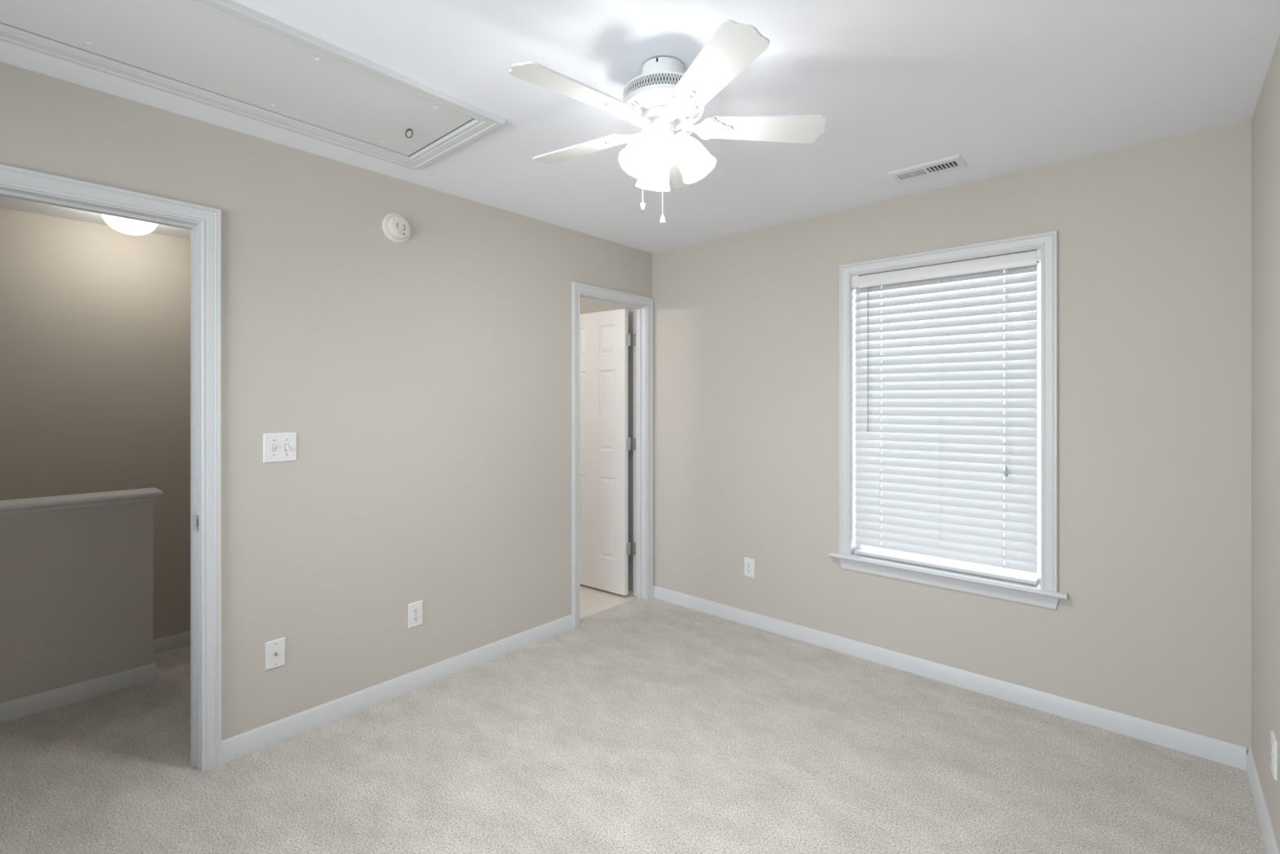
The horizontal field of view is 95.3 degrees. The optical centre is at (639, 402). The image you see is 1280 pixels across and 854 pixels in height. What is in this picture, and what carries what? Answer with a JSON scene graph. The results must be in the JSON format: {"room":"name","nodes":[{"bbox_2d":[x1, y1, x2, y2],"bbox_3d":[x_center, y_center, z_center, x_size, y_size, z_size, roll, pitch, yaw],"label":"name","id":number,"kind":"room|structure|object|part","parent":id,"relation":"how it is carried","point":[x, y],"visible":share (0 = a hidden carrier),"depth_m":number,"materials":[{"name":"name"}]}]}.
{"room":"empty bedroom","nodes":[
{"label":"empty bedroom","id":0,"kind":"room"},
{"bbox_2d":[0,500,153,702],"bbox_3d":[-3.031,1.037,2.304,0.115,1.110,1.703,0,0,42],"label":"wall","id":1,"kind":"structure","parent":0,"point":[77,584],"depth_m":2.69,"materials":[{"name":"grey paint"}]},
{"bbox_2d":[0,661,157,723],"bbox_3d":[-3.021,1.341,2.305,0.129,0.082,1.717,0,0,42],"label":"baseboard","id":2,"kind":"structure","parent":1,"relation":"attached to","point":[24,706],"depth_m":2.68,"materials":[{"name":"white wood"}]},
{"bbox_2d":[0,487,164,515],"bbox_3d":[-3.019,0.465,2.317,0.189,0.047,1.737,0,0,42],"label":"trim","id":3,"kind":"structure","parent":1,"relation":"on","point":[7,507],"depth_m":2.70,"materials":[{"name":"white wood"}]},
{"bbox_2d":[0,207,191,639],"bbox_3d":[-2.903,0.282,3.928,0.140,2.680,4.580,0,0,42],"label":"wall","id":4,"kind":"structure","parent":0,"point":[95,318],"depth_m":3.47,"materials":[{"name":"grey paint"}]},
{"bbox_2d":[153,631,191,653],"bbox_3d":[-3.493,1.531,3.148,0.014,0.082,2.350,0,0,42],"label":"baseboard","id":5,"kind":"structure","parent":4,"relation":"attached to","point":[168,642],"depth_m":3.72,"materials":[{"name":"white wood"}]},
{"bbox_2d":[153,644,191,670],"bbox_3d":[-3.180,1.597,2.870,0.850,0.050,2.350,0,0,42],"label":"floor","id":6,"kind":"structure","parent":0,"point":[178,655],"depth_m":3.60,"materials":[{"name":"beige carpet"}]},
{"bbox_2d":[0,61,652,740],"bbox_3d":[-1.337,0.287,2.631,0.115,2.690,4.440,0,0,42],"label":"wall","id":7,"kind":"structure","parent":0,"point":[423,382],"depth_m":2.63,"materials":[{"name":"grey paint"}]},
{"bbox_2d":[0,164,221,770],"bbox_3d":[-1.950,0.323,1.940,0.152,2.118,0.895,0,0,42],"label":"door frame","id":8,"kind":"structure","parent":7,"relation":"in","point":[204,223],"depth_m":2.20,"materials":[{"name":"white wood"}]},
{"bbox_3d":[-1.668,0.456,2.199,0.039,0.060,0.002,0,0,42],"label":"strike plate","id":9,"kind":"part","parent":8,"relation":"part of","materials":[{"name":"silver metal"}]},
{"bbox_2d":[265,637,284,670],"bbox_3d":[-1.480,1.024,2.369,0.018,0.113,0.071,0,0,42],"label":"cable jack","id":10,"kind":"object","parent":7,"relation":"attached to","point":[274,649],"visible":1,"depth_m":2.37,"materials":[{"name":"white plastic"}]},
{"bbox_2d":[262,432,296,462],"bbox_3d":[-1.467,0.185,2.382,0.020,0.119,0.121,0,0,42],"label":"light switch","id":11,"kind":"object","parent":7,"relation":"attached to","point":[277,446],"visible":1,"depth_m":2.38,"materials":[{"name":"white plastic"}]},
{"bbox_2d":[382,213,411,243],"bbox_3d":[-1.133,-0.821,2.739,0.045,0.138,0.138,0,0,42],"label":"smoke detector","id":12,"kind":"object","parent":7,"relation":"attached to","point":[395,227],"visible":1,"depth_m":2.72,"materials":[{"name":"white plastic"}]},
{"bbox_2d":[221,613,573,764],"bbox_3d":[-1.006,1.341,2.906,0.014,0.082,1.805,0,0,42],"label":"baseboard","id":13,"kind":"structure","parent":7,"relation":"attached to","point":[245,743],"depth_m":2.67,"materials":[{"name":"white wood"}]},
{"bbox_2d":[408,600,422,628],"bbox_3d":[-1.085,1.027,2.821,0.008,0.117,0.072,0,0,42],"label":"electrical outlet","id":14,"kind":"object","parent":7,"relation":"attached to","point":[415,609],"visible":1,"depth_m":2.82,"materials":[{"name":"white plastic"}]},
{"bbox_2d":[412,607,419,613],"bbox_3d":[-1.083,1.007,2.819,0.002,0.027,0.034,0,0,42],"label":"receptacle","id":15,"kind":"object","parent":14,"relation":"attached to","point":[415,610],"depth_m":2.82,"materials":[{"name":"white plastic"}]},
{"bbox_2d":[412,615,419,622],"bbox_3d":[-1.083,1.046,2.819,0.002,0.027,0.034,0,0,42],"label":"receptacle","id":16,"kind":"object","parent":14,"relation":"attached to","point":[415,618],"depth_m":2.82,"materials":[{"name":"white plastic"}]},
{"bbox_2d":[571,281,653,627],"bbox_3d":[-0.440,0.323,4.102,0.764,2.118,0.756,0,0,42],"label":"door","id":17,"kind":"structure","parent":7,"relation":"in","point":[642,306],"depth_m":4.15,"materials":[{"name":"white wood"}]},
{"bbox_2d":[0,583,1266,853],"bbox_3d":[-0.992,1.407,2.231,4.972,0.050,4.300,0,0,42],"label":"floor","id":18,"kind":"structure","parent":0,"point":[652,725],"depth_m":2.19,"materials":[{"name":"beige carpet"}]},
{"bbox_2d":[0,0,1279,253],"bbox_3d":[-0.992,-1.138,2.231,5.252,0.160,4.580,0,0,42],"label":"ceiling","id":19,"kind":"structure","parent":0,"point":[1005,86],"depth_m":1.95,"materials":[{"name":"white paint"}]},
{"bbox_2d":[101,213,158,235],"bbox_3d":[-2.797,-0.991,3.201,0.246,0.134,0.246,0,0,42],"label":"ceiling light","id":20,"kind":"object","parent":19,"relation":"attached to","point":[128,226],"visible":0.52,"depth_m":3.15,"materials":[{"name":"white glass"}]},
{"bbox_2d":[0,0,505,170],"bbox_3d":[-1.251,-1.048,1.839,0.665,0.045,1.501,0,0,42],"label":"attic hatch","id":21,"kind":"object","parent":19,"relation":"attached to","point":[231,49],"visible":1,"depth_m":1.85,"materials":[{"name":"white wood"}]},
{"bbox_2d":[508,19,826,223],"bbox_3d":[0.045,-0.806,1.843,0.990,0.503,0.990,0,0,42],"label":"ceiling fan","id":22,"kind":"object","parent":19,"relation":"hanging from","point":[663,100],"visible":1,"depth_m":1.78,"materials":[{"name":"white"}]},
{"bbox_3d":[-0.187,-0.875,1.640,0.381,0.033,0.129,0,0,-42],"label":"blade","id":23,"kind":"part","parent":22,"relation":"part of","materials":[{"name":"white wood"}]},
{"bbox_3d":[-0.210,-0.875,2.017,0.381,0.033,0.129,0,0,35],"label":"blade","id":24,"kind":"part","parent":22,"relation":"part of","materials":[{"name":"white wood"}]},
{"bbox_3d":[0.000,-0.763,1.773,0.118,0.147,0.132,0,0,42],"label":"lamp shade","id":25,"kind":"part","parent":22,"relation":"part of","materials":[{"name":"white glass"}]},
{"bbox_3d":[0.009,-0.612,1.824,0.015,0.023,0.015,0,0,30],"label":"pull knob","id":26,"kind":"part","parent":22,"relation":"part of","materials":[{"name":"white plastic"}]},
{"bbox_3d":[0.023,-0.744,1.829,0.034,0.243,0.004,0,0,-17],"label":"pull chain","id":27,"kind":"part","parent":22,"relation":"part of","materials":[{"name":"white metal"}]},
{"bbox_3d":[0.048,-0.763,1.949,0.126,0.147,0.119,0,0,42],"label":"lamp shade","id":28,"kind":"part","parent":22,"relation":"part of","materials":[{"name":"white glass"}]},
{"bbox_3d":[0.070,-0.701,1.805,0.004,0.248,0.007,0,0,4],"label":"pull chain","id":29,"kind":"part","parent":22,"relation":"part of","materials":[{"name":"white metal"}]},
{"bbox_3d":[0.070,-0.567,1.803,0.016,0.024,0.016,0,0,42],"label":"pull knob","id":30,"kind":"part","parent":22,"relation":"part of","materials":[{"name":"white plastic"}]},
{"bbox_3d":[0.150,-0.875,2.167,0.129,0.033,0.381,0,0,17],"label":"blade","id":31,"kind":"part","parent":22,"relation":"part of","materials":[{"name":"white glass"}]},
{"bbox_3d":[0.177,-0.763,1.821,0.128,0.147,0.117,0,0,42],"label":"lamp shade","id":32,"kind":"part","parent":22,"relation":"part of","materials":[{"name":"white glass"}]},
{"bbox_3d":[0.187,-0.875,1.534,0.129,0.033,0.381,0,0,-24],"label":"blade","id":33,"kind":"part","parent":22,"relation":"part of","materials":[{"name":"white wood"}]},
{"bbox_3d":[0.403,-0.875,1.871,0.381,0.033,0.129,0,0,-1],"label":"blade","id":34,"kind":"part","parent":22,"relation":"part of","materials":[{"name":"white wood"}]},
{"bbox_2d":[886,154,968,182],"bbox_3d":[1.302,-1.071,2.648,0.304,0.044,0.154,0,0,42],"label":"ceiling vent","id":35,"kind":"object","parent":19,"relation":"in","point":[920,169],"visible":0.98,"depth_m":2.64,"materials":[{"name":"white metal"}]},
{"bbox_2d":[580,120,1251,752],"bbox_3d":[0.482,0.287,3.891,4.972,2.690,0.140,0,0,42],"label":"wall","id":36,"kind":"structure","parent":0,"point":[1153,624],"depth_m":2.56,"materials":[{"name":"grey paint"}]},
{"bbox_2d":[744,556,754,577],"bbox_3d":[0.678,1.027,3.618,0.072,0.117,0.008,0,0,42],"label":"electrical outlet","id":37,"kind":"object","parent":36,"relation":"attached to","point":[748,562],"visible":1,"depth_m":3.62,"materials":[{"name":"white plastic"}]},
{"bbox_2d":[829,230,1067,608],"bbox_3d":[1.509,0.080,2.948,1.068,1.674,0.186,0,0,42],"label":"window","id":38,"kind":"structure","parent":36,"relation":"in","point":[1046,593],"depth_m":2.80,"materials":[{"name":"white wood"}]},
{"bbox_2d":[851,248,1040,585],"bbox_3d":[1.506,0.070,2.940,0.863,1.524,0.074,0,0,42],"label":"window blind","id":39,"kind":"object","parent":38,"relation":"attached to","point":[940,436],"visible":1,"depth_m":2.91,"materials":[{"name":"white plastic"}]},
{"bbox_3d":[1.298,0.084,3.134,0.001,1.464,0.058,0,0,42],"label":"ladder cord","id":40,"kind":"part","parent":39,"relation":"part of","materials":[{"name":"white fabric"}]},
{"bbox_3d":[1.517,0.084,2.940,0.001,1.464,0.058,0,0,42],"label":"ladder cord","id":41,"kind":"part","parent":39,"relation":"part of","materials":[{"name":"white fabric"}]},
{"bbox_3d":[1.507,0.824,2.948,0.834,0.018,0.052,0,0,42],"label":"rail","id":42,"kind":"part","parent":39,"relation":"part of","materials":[{"name":"white plastic"}]},
{"bbox_3d":[1.722,0.084,2.758,0.001,1.464,0.058,0,0,42],"label":"ladder cord","id":43,"kind":"part","parent":39,"relation":"part of","materials":[{"name":"white fabric"}]},
{"bbox_3d":[1.711,-0.165,2.721,0.005,0.918,0.005,0,0,42],"label":"lift cord","id":44,"kind":"part","parent":39,"relation":"part of","materials":[{"name":"white fabric"}]},
{"bbox_3d":[1.557,0.072,2.997,0.864,1.528,0.030,0,0,42],"label":"sash","id":45,"kind":"part","parent":38,"relation":"part of","materials":[{"name":"white plastic"}]},
{"bbox_2d":[653,585,1246,770],"bbox_3d":[1.186,1.341,3.163,2.924,0.082,0.014,0,0,42],"label":"baseboard","id":46,"kind":"structure","parent":36,"relation":"attached to","point":[1223,752],"depth_m":2.73,"materials":[{"name":"white wood"}]},
{"bbox_2d":[1251,35,1279,852],"bbox_3d":[0.966,0.287,0.586,0.140,2.690,4.440,0,0,42],"label":"wall","id":47,"kind":"structure","parent":0,"point":[1265,121],"depth_m":1.89,"materials":[{"name":"grey paint"}]},
{"bbox_2d":[1246,747,1279,853],"bbox_3d":[0.862,1.341,0.585,0.014,0.082,4.300,0,0,42],"label":"baseboard","id":48,"kind":"structure","parent":47,"relation":"attached to","point":[1265,824],"depth_m":1.91,"materials":[{"name":"white wood"}]},
{"bbox_2d":[1271,730,1277,781],"bbox_3d":[1.897,1.057,1.746,0.008,0.117,0.072,0,0,42],"label":"electrical outlet","id":49,"kind":"object","parent":47,"relation":"attached to","point":[1273,740],"visible":1,"depth_m":1.72,"materials":[{"name":"white plastic"}]},
{"bbox_2d":[1271,742,1273,754],"bbox_3d":[1.895,1.037,1.748,0.002,0.027,0.034,0,0,42],"label":"receptacle","id":50,"kind":"object","parent":49,"relation":"attached to","point":[1272,743],"depth_m":1.74,"materials":[{"name":"white plastic"}]},
{"bbox_2d":[1271,755,1273,767],"bbox_3d":[1.895,1.076,1.748,0.002,0.027,0.034,0,0,42],"label":"receptacle","id":51,"kind":"object","parent":49,"relation":"attached to","point":[1272,756],"depth_m":1.74,"materials":[{"name":"white plastic"}]}
]}

